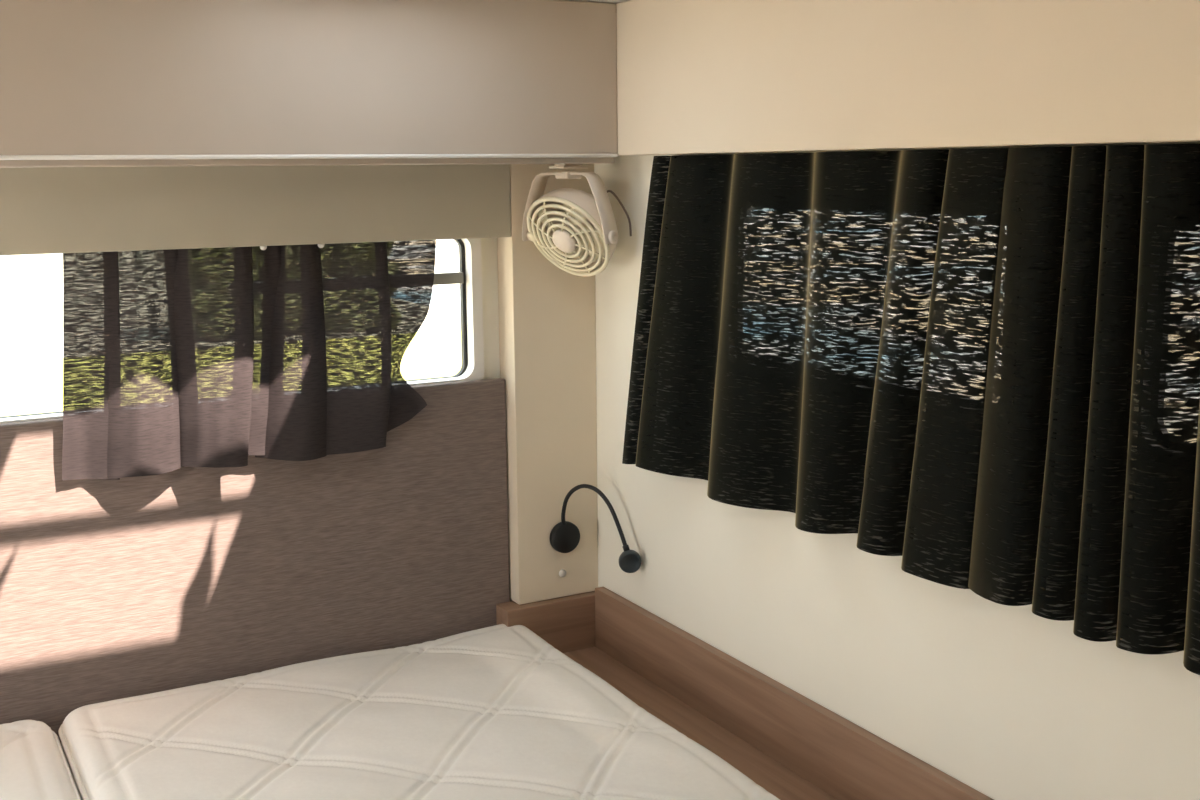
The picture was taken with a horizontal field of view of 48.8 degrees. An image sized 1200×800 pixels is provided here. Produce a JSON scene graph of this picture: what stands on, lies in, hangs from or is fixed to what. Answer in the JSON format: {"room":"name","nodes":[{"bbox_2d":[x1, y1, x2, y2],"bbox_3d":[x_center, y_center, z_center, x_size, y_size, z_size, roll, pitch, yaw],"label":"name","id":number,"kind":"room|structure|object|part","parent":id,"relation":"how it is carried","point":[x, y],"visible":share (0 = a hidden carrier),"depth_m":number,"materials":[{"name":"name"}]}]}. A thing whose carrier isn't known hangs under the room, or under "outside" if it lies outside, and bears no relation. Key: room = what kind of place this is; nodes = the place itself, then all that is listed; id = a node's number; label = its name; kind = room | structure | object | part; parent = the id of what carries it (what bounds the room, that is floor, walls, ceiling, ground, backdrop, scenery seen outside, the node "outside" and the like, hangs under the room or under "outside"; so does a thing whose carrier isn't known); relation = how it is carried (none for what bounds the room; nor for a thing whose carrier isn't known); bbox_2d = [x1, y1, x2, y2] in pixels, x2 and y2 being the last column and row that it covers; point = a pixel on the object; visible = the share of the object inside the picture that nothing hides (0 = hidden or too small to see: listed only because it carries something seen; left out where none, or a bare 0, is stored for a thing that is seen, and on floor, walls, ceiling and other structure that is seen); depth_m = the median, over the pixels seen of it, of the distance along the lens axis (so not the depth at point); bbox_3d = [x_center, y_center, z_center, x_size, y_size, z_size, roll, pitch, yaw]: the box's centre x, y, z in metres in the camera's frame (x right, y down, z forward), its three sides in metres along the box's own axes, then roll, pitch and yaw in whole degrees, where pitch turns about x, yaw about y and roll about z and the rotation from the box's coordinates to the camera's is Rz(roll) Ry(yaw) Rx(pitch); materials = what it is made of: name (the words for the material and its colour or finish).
{"room":"camper van interior","nodes":[
{"label":"camper van interior","id":0,"kind":"room"},
{"bbox_2d":[481,238,512,600],"bbox_3d":[-1.044,0.346,1.843,2.380,1.900,0.035,-6,11,-29],"label":"wall","id":1,"kind":"structure","parent":0,"point":[488,245],"depth_m":2.23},
{"bbox_2d":[0,238,483,423],"bbox_3d":[-0.698,-0.107,1.951,1.128,0.266,0.043,-6,11,-29],"label":"window","id":2,"kind":"structure","parent":1,"relation":"in","point":[469,276],"depth_m":2.20,"materials":[{"name":"white plastic"}]},
{"bbox_2d":[0,164,510,255],"bbox_3d":[-1.084,-0.232,1.642,2.142,0.128,0.018,-6,11,-29],"label":"valance","id":3,"kind":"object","parent":1,"relation":"attached to","point":[44,210],"depth_m":1.94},
{"bbox_2d":[62,240,435,480],"bbox_3d":[-0.510,-0.071,2.001,0.593,0.338,0.067,-6,11,-29],"label":"curtain","id":4,"kind":"object","parent":3,"relation":"hanging from","point":[173,359],"visible":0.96,"depth_m":1.96,"materials":[{"name":"grey fabric"}]},
{"bbox_2d":[497,163,597,604],"bbox_3d":[-0.089,-0.032,2.266,0.156,0.756,0.060,-6,11,-29],"label":"wall panel","id":5,"kind":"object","parent":1,"relation":"attached to","point":[547,317],"depth_m":2.24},
{"bbox_2d":[559,569,565,576],"bbox_3d":[-0.065,0.302,2.300,0.014,0.014,0.004,-6,11,-29],"label":"cap","id":6,"kind":"object","parent":1,"relation":"attached to","point":[562,573],"visible":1,"depth_m":2.30,"materials":[{"name":"white plastic"}]},
{"bbox_2d":[550,484,641,572],"bbox_3d":[-0.007,0.212,2.223,0.055,0.133,0.182,-10,13,-42],"label":"reading lamp","id":7,"kind":"object","parent":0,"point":[565,535],"visible":1,"depth_m":2.26,"materials":[{"name":"black metal"}]},
{"bbox_3d":[-0.060,0.238,2.284,0.055,0.055,0.017,-6,11,-29],"label":"wall plate","id":8,"kind":"part","parent":7,"relation":"part of","materials":[{"name":"black metal"}]},
{"bbox_2d":[565,0,630,3],"bbox_3d":[-0.246,-0.302,0.268,2.380,0.010,3.335,-6,11,-29],"label":"ceiling","id":9,"kind":"structure","parent":0,"point":[598,1],"depth_m":1.99,"materials":[{"name":"beige"}]},
{"bbox_2d":[0,0,617,167],"bbox_3d":[-0.993,-0.393,1.558,2.248,0.239,0.166,-6,11,-29],"label":"locker","id":10,"kind":"object","parent":9,"relation":"attached to","point":[84,83],"visible":1,"depth_m":1.79,"materials":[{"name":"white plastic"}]},
{"bbox_3d":[-0.961,-0.273,1.523,2.248,0.014,0.015,-6,11,-29],"label":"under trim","id":11,"kind":"part","parent":10,"relation":"part of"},
{"bbox_2d":[522,164,631,276],"bbox_3d":[-0.045,-0.292,2.103,0.181,0.194,0.128,3,11,20],"label":"fan","id":12,"kind":"object","parent":10,"relation":"hanging from","point":[576,230],"visible":1,"depth_m":2.08,"materials":[{"name":"beige plastic"}]},
{"bbox_3d":[-0.050,-0.374,2.076,0.044,0.021,0.052,-6,11,-29],"label":"mounting plate","id":13,"kind":"part","parent":12,"relation":"part of","materials":[{"name":"beige plastic"}]},
{"bbox_3d":[0.018,-0.252,2.045,0.015,0.021,0.021,7,13,38],"label":"pivot knob","id":14,"kind":"part","parent":12,"relation":"part of","materials":[{"name":"beige plastic"}]},
{"bbox_3d":[0.023,-0.301,2.124,0.075,0.073,0.014,7,12,36],"label":"cord","id":15,"kind":"part","parent":12,"relation":"part of","materials":[{"name":"brown plastic"}]},
{"bbox_2d":[594,142,1199,799],"bbox_3d":[0.789,0.483,0.969,0.035,1.900,3.300,-6,11,-29],"label":"wall","id":16,"kind":"structure","parent":0,"point":[1007,702],"depth_m":1.68,"materials":[{"name":"white paint"}]},
{"bbox_2d":[496,591,594,652],"bbox_3d":[-0.086,0.475,2.326,0.186,0.261,0.047,-6,11,-29],"label":"trim","id":17,"kind":"structure","parent":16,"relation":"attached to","point":[567,623],"depth_m":2.29,"materials":[{"name":"brown wood"}]},
{"bbox_2d":[563,587,993,799],"bbox_3d":[0.656,0.730,1.088,0.128,0.376,2.882,-6,11,-29],"label":"surround","id":18,"kind":"object","parent":16,"relation":"attached to","point":[792,746],"visible":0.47,"depth_m":1.92,"materials":[{"name":"brown wood"}]},
{"bbox_2d":[563,647,836,799],"bbox_3d":[0.648,0.663,1.072,0.110,0.023,2.882,-6,11,-29],"label":"shelf","id":19,"kind":"object","parent":18,"relation":"attached to","point":[779,775],"depth_m":1.99,"materials":[{"name":"brown wood"}]},
{"bbox_2d":[616,0,1199,155],"bbox_3d":[0.750,-0.283,0.805,0.050,0.227,3.197,-6,11,-29],"label":"locker","id":20,"kind":"object","parent":16,"relation":"attached to","point":[694,76],"visible":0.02,"depth_m":1.48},
{"bbox_2d":[622,143,1199,674],"bbox_3d":[0.446,-0.019,1.381,0.056,0.483,1.597,-6,11,-29],"label":"curtain","id":21,"kind":"object","parent":20,"relation":"hanging from","point":[980,367],"visible":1,"depth_m":1.46,"materials":[{"name":"black fabric"}]},
{"bbox_3d":[-0.229,1.543,0.591,2.380,0.040,3.335,-6,11,-29],"label":"floor","id":22,"kind":"structure","parent":0,"visible":0},
{"bbox_2d":[0,720,80,799],"bbox_3d":[-0.926,0.749,0.885,1.280,0.232,1.782,-6,11,-29],"label":"mattress","id":23,"kind":"object","parent":22,"relation":"on","point":[34,765],"visible":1,"depth_m":1.75,"materials":[{"name":"white"}]},
{"bbox_2d":[0,378,509,742],"bbox_3d":[-1.093,0.382,1.775,2.140,0.652,0.016,-6,11,-29],"label":"headboard","id":24,"kind":"object","parent":22,"relation":"on","point":[126,587],"visible":0.54,"depth_m":2.05,"materials":[{"name":"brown fabric"}]},
{"bbox_2d":[58,624,779,799],"bbox_3d":[-0.034,0.652,1.376,0.765,0.238,1.782,-6,11,-29],"label":"mattress","id":25,"kind":"object","parent":22,"relation":"on","point":[496,712],"visible":1,"depth_m":1.82,"materials":[{"name":"white"}]},
{"label":"outside","id":26,"kind":"structure","parent":0,"visible":0},
{"bbox_2d":[430,239,459,312],"bbox_3d":[-9.764,-0.831,19.852,240.000,0.050,280.000,-6,11,-29],"label":"sky","id":27,"kind":"structure","parent":26,"point":[446,297],"depth_m":32.92,"materials":[{"name":"white"}]},
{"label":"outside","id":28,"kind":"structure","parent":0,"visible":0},
{"bbox_2d":[0,330,461,416],"bbox_3d":[-20.911,1.438,7.216,48.000,0.039,5.500,-6,11,-29],"label":"lawn","id":29,"kind":"structure","parent":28,"point":[31,386],"depth_m":16.45,"materials":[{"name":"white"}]},
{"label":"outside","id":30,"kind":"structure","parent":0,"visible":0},
{"bbox_2d":[0,253,460,362],"bbox_3d":[-48.821,-3.386,36.170,68.000,0.029,72.999,-6,11,-29],"label":"yard","id":31,"kind":"structure","parent":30,"point":[31,286],"depth_m":23.67,"materials":[{"name":"white"}]}
]}

